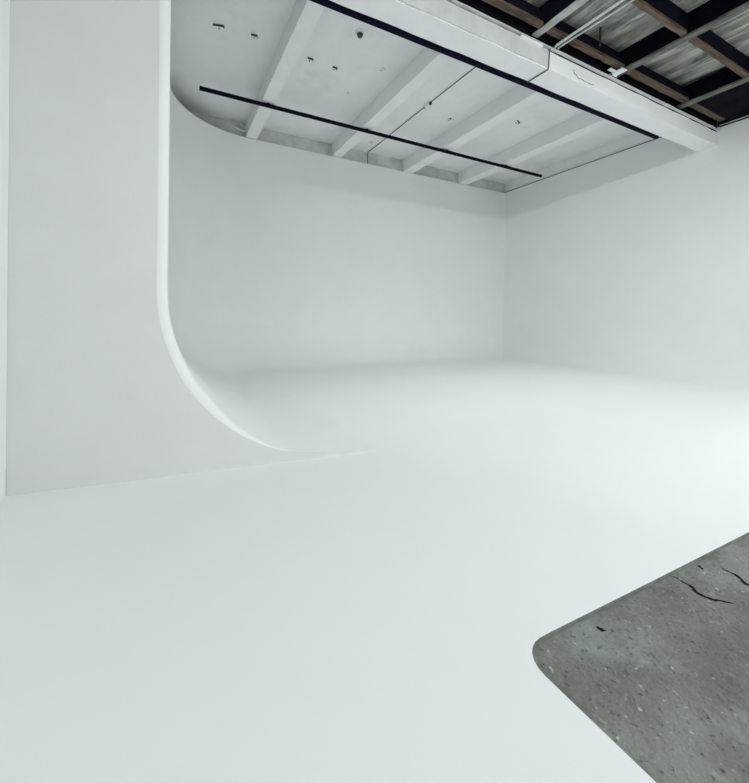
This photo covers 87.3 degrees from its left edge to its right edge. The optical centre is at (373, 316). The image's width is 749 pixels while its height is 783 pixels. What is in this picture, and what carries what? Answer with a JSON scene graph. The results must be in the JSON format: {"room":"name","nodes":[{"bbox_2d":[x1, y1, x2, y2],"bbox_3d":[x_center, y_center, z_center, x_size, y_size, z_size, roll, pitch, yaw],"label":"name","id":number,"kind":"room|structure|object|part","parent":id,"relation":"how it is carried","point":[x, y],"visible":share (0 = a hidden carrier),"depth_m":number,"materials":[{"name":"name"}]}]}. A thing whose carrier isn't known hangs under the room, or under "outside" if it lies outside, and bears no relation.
{"room":"studio","nodes":[
{"label":"studio","id":0,"kind":"room"},
{"bbox_2d":[0,0,9,501],"bbox_3d":[0.217,-1.512,-2.225,0.150,5.154,9.890,1,0,-28],"label":"wall","id":1,"kind":"structure","parent":0,"point":[4,4],"depth_m":2.13,"materials":[{"name":"white paint"}]},
{"bbox_2d":[6,0,379,495],"bbox_3d":[-2.212,-1.299,4.995,2.303,4.590,5.658,1,0,-28],"label":"wall","id":2,"kind":"structure","parent":0,"point":[101,389],"depth_m":2.35,"materials":[{"name":"white paint"}]},
{"bbox_2d":[168,87,503,376],"bbox_3d":[0.227,-1.283,8.595,8.556,4.588,1.570,1,0,-28],"label":"wall","id":3,"kind":"structure","parent":0,"point":[280,258],"depth_m":8.57,"materials":[{"name":"white paint"}]},
{"bbox_2d":[189,111,504,192],"bbox_3d":[-0.376,-1.480,9.267,9.536,4.954,0.175,1,0,-28],"label":"trim","id":4,"kind":"structure","parent":3,"relation":"attached to","point":[266,135],"depth_m":8.80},
{"bbox_2d":[0,358,748,782],"bbox_3d":[3.120,1.073,2.348,9.302,0.017,15.220,1,0,-28],"label":"floor","id":5,"kind":"structure","parent":0,"point":[381,616],"depth_m":1.53,"materials":[{"name":"white paint"}]},
{"bbox_2d":[170,0,637,183],"bbox_3d":[0.684,-3.942,7.147,9.686,0.150,4.870,1,0,-28],"label":"ceiling","id":6,"kind":"structure","parent":0,"point":[229,60],"depth_m":6.59,"materials":[{"name":"white paint"}]},
{"bbox_2d":[213,23,224,30],"bbox_3d":[-2.078,-3.882,5.262,0.143,0.027,0.095,1,0,-14],"label":"anchor","id":7,"kind":"object","parent":6,"relation":"attached to","point":[216,26],"visible":1,"depth_m":5.25,"materials":[{"name":"white paint"}]},
{"bbox_3d":[-2.079,-3.889,5.264,0.130,0.013,0.090,1,0,-14],"label":"plate","id":8,"kind":"part","parent":7,"relation":"part of","materials":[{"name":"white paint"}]},
{"bbox_2d":[251,33,257,39],"bbox_3d":[-1.661,-3.877,5.437,0.088,0.027,0.095,1,0,-22],"label":"anchor","id":9,"kind":"object","parent":6,"relation":"attached to","point":[253,36],"visible":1,"depth_m":5.43,"materials":[{"name":"white paint"}]},
{"bbox_2d":[245,0,324,139],"bbox_3d":[-1.421,-3.744,5.938,0.224,0.298,4.691,1,0,-28],"label":"ceiling beam","id":10,"kind":"structure","parent":6,"relation":"attached to","point":[305,15],"depth_m":5.54,"materials":[{"name":"white paint"}]},
{"bbox_2d":[355,28,364,38],"bbox_3d":[-0.190,-3.838,5.330,0.140,0.069,0.140,1,0,-28],"label":"ceiling sensor","id":11,"kind":"object","parent":6,"relation":"attached to","point":[359,32],"visible":1,"depth_m":5.30,"materials":[{"name":"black plastic"}]},
{"bbox_2d":[331,47,451,157],"bbox_3d":[0.226,-3.727,6.808,0.220,0.298,4.691,1,0,-28],"label":"ceiling beam","id":12,"kind":"structure","parent":6,"relation":"attached to","point":[428,62],"depth_m":6.49,"materials":[{"name":"white paint"}]},
{"bbox_2d":[199,86,541,176],"bbox_3d":[0.717,-3.546,7.940,7.784,0.073,0.056,1,0,-28],"label":"rail","id":13,"kind":"object","parent":12,"relation":"attached to","point":[201,88],"visible":1,"depth_m":7.31,"materials":[{"name":"black metal"}]},
{"bbox_2d":[367,107,423,163],"bbox_3d":[0.395,-3.729,8.220,0.019,0.290,2.354,1,0,-28],"label":"cable","id":14,"kind":"object","parent":6,"relation":"attached to","point":[423,107],"visible":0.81,"depth_m":8.14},
{"bbox_2d":[424,102,431,108],"bbox_3d":[0.979,-3.834,7.119,0.140,0.060,0.200,1,0,-28],"label":"junction box","id":15,"kind":"object","parent":6,"relation":"attached to","point":[427,105],"visible":1,"depth_m":7.08,"materials":[{"name":"white plastic"}]},
{"bbox_2d":[431,67,475,101],"bbox_3d":[1.527,-3.488,6.088,0.019,0.730,2.198,1,0,-28],"label":"cable","id":16,"kind":"object","parent":6,"relation":"attached to","point":[474,67],"visible":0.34,"depth_m":6.46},
{"bbox_2d":[402,85,546,172],"bbox_3d":[1.915,-3.710,7.700,0.280,0.298,4.691,1,0,-28],"label":"ceiling beam","id":17,"kind":"structure","parent":6,"relation":"attached to","point":[519,98],"depth_m":7.43,"materials":[{"name":"white paint"}]},
{"bbox_2d":[330,0,719,151],"bbox_3d":[2.240,-3.438,4.952,8.504,0.785,0.485,1,0,-28],"label":"girder","id":18,"kind":"object","parent":6,"relation":"attached to","point":[478,30],"depth_m":4.85,"materials":[{"name":"white paint"}]},
{"bbox_2d":[310,0,658,138],"bbox_3d":[1.574,-3.063,4.917,7.244,0.058,0.075,1,0,-28],"label":"rail","id":19,"kind":"object","parent":18,"relation":"attached to","point":[329,4],"visible":0.96,"depth_m":4.66,"materials":[{"name":"black metal"}]},
{"bbox_2d":[527,46,554,82],"bbox_3d":[2.082,-3.186,4.936,0.077,0.305,0.356,1,0,-42],"label":"cable","id":20,"kind":"object","parent":18,"relation":"attached to","point":[553,46],"visible":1,"depth_m":4.82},
{"bbox_2d":[554,0,624,47],"bbox_3d":[4.397,-3.294,0.749,0.037,0.043,9.276,1,0,-28],"label":"conduit","id":21,"kind":"object","parent":18,"relation":"attached to","point":[619,1],"visible":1,"depth_m":4.43,"materials":[{"name":"grey metal"}]},
{"bbox_2d":[557,0,633,49],"bbox_3d":[4.462,-3.293,0.783,0.064,0.037,9.275,1,0,-28],"label":"conduit","id":22,"kind":"object","parent":18,"relation":"on","point":[630,1],"visible":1,"depth_m":4.45,"materials":[{"name":"grey metal"}]},
{"bbox_3d":[3.275,-3.327,5.331,0.230,0.044,0.188,1,0,-28],"label":"bracket","id":23,"kind":"part","parent":18,"relation":"part of","materials":[{"name":"white metal"}]},
{"bbox_2d":[458,112,612,184],"bbox_3d":[3.462,-3.694,8.518,0.280,0.297,4.691,1,0,-28],"label":"ceiling beam","id":24,"kind":"structure","parent":6,"relation":"attached to","point":[584,123],"depth_m":8.31,"materials":[{"name":"white paint"}]},
{"bbox_2d":[502,118,748,390],"bbox_3d":[4.933,-1.222,7.619,1.354,4.588,7.689,1,0,-28],"label":"wall","id":25,"kind":"structure","parent":0,"point":[634,261],"depth_m":7.96,"materials":[{"name":"white paint"}]},
{"bbox_2d":[504,133,659,191],"bbox_3d":[7.382,-1.369,4.617,0.159,4.954,15.295,1,0,-28],"label":"ceiling beam","id":26,"kind":"structure","parent":25,"relation":"attached to","point":[638,138],"depth_m":9.21,"materials":[{"name":"white paint"}]},
{"bbox_2d":[504,137,660,192],"bbox_3d":[4.852,-3.547,9.256,0.019,0.043,4.680,1,0,-28],"label":"trim","id":27,"kind":"structure","parent":25,"relation":"on","point":[659,137],"depth_m":9.06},
{"bbox_2d":[717,114,748,126],"bbox_3d":[7.256,-3.477,4.532,0.035,0.381,5.300,1,0,-28],"label":"trim","id":28,"kind":"structure","parent":25,"relation":"attached to","point":[726,120],"depth_m":6.74,"materials":[{"name":"black metal"}]},
{"bbox_2d":[525,0,748,86],"bbox_3d":[3.494,-3.649,0.293,8.125,0.080,9.320,1,0,-28],"label":"ceiling","id":29,"kind":"structure","parent":0,"point":[685,64],"depth_m":5.04,"materials":[{"name":"grey metal"}]},
{"bbox_2d":[532,0,588,37],"bbox_3d":[4.108,-3.462,0.608,0.093,0.277,9.300,1,0,-28],"label":"rafter","id":30,"kind":"object","parent":29,"relation":"attached to","point":[555,11],"visible":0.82,"depth_m":4.46,"materials":[{"name":"paint"}]},
{"bbox_2d":[482,0,544,28],"bbox_3d":[0.279,-3.462,3.700,3.785,0.116,0.098,1,0,-28],"label":"purlin","id":31,"kind":"object","parent":30,"relation":"attached to","point":[516,8],"visible":1,"depth_m":4.39,"materials":[{"name":"paint"}]},
{"bbox_3d":[0.299,-3.482,3.661,3.785,0.075,0.011,1,0,-28],"label":"plate","id":32,"kind":"part","parent":31,"relation":"part of","materials":[{"name":"paint"}]},
{"bbox_2d":[599,27,601,45],"bbox_3d":[2.841,-3.528,4.926,0.026,0.230,0.026,1,0,-5],"label":"rod","id":33,"kind":"object","parent":29,"relation":"hanging from","point":[600,28],"visible":1,"depth_m":4.92,"materials":[{"name":"metal"}]},
{"bbox_2d":[519,0,683,89],"bbox_3d":[2.284,-3.579,4.868,8.500,0.118,0.108,1,0,-28],"label":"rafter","id":34,"kind":"structure","parent":29,"relation":"attached to","point":[523,1],"depth_m":5.16,"materials":[{"name":"black wood"}]},
{"bbox_2d":[615,0,748,77],"bbox_3d":[5.536,-3.447,1.363,0.118,0.277,9.300,1,0,-28],"label":"rafter","id":35,"kind":"object","parent":29,"relation":"attached to","point":[712,13],"visible":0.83,"depth_m":4.71,"materials":[{"name":"paint"}]},
{"bbox_2d":[546,22,625,69],"bbox_3d":[2.706,-3.437,4.982,1.505,0.116,0.098,1,0,-28],"label":"purlin","id":36,"kind":"object","parent":35,"relation":"attached to","point":[559,31],"visible":0.84,"depth_m":4.96,"materials":[{"name":"paint"}]},
{"bbox_2d":[627,0,688,36],"bbox_3d":[3.047,-3.485,4.336,1.505,0.226,0.078,1,0,-28],"label":"purlin","id":37,"kind":"object","parent":35,"relation":"attached to","point":[671,16],"visible":0.99,"depth_m":4.46,"materials":[{"name":"paint"}]},
{"bbox_3d":[3.063,-3.506,4.306,1.505,0.185,0.011,1,0,-28],"label":"plate","id":38,"kind":"part","parent":37,"relation":"part of","materials":[{"name":"paint"}]},
{"bbox_2d":[676,67,748,108],"bbox_3d":[7.031,-3.432,2.152,0.133,0.277,9.300,1,0,-28],"label":"rafter","id":39,"kind":"object","parent":29,"relation":"attached to","point":[725,79],"visible":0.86,"depth_m":5.86,"materials":[{"name":"paint"}]},
{"bbox_2d":[625,66,689,102],"bbox_3d":[4.170,-3.422,5.758,1.571,0.116,0.103,1,0,-28],"label":"purlin","id":40,"kind":"object","parent":39,"relation":"attached to","point":[641,74],"visible":0.9,"depth_m":5.72,"materials":[{"name":"paint"}]},
{"bbox_2d":[689,103,725,121],"bbox_3d":[5.465,-3.409,6.442,1.100,0.115,0.103,1,0,-28],"label":"purlin","id":41,"kind":"object","parent":39,"relation":"attached to","point":[699,108],"visible":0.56,"depth_m":6.44,"materials":[{"name":"paint"}]},
{"bbox_2d":[688,30,748,77],"bbox_3d":[4.512,-3.471,5.112,1.571,0.225,0.082,1,0,-28],"label":"purlin","id":42,"kind":"object","parent":39,"relation":"attached to","point":[709,42],"visible":0.82,"depth_m":5.08,"materials":[{"name":"paint"}]},
{"bbox_2d":[532,535,748,782],"bbox_3d":[3.097,1.171,2.479,9.686,0.185,15.470,1,0,-28],"label":"floor","id":43,"kind":"structure","parent":0,"point":[662,670],"depth_m":1.17,"materials":[{"name":"grey concrete"}]},
{"bbox_2d":[697,81,748,120],"bbox_3d":[7.690,-3.493,2.403,1.229,0.325,9.130,1,0,-28],"label":"board","id":44,"kind":"object","parent":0,"point":[733,103],"visible":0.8,"depth_m":6.17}
]}

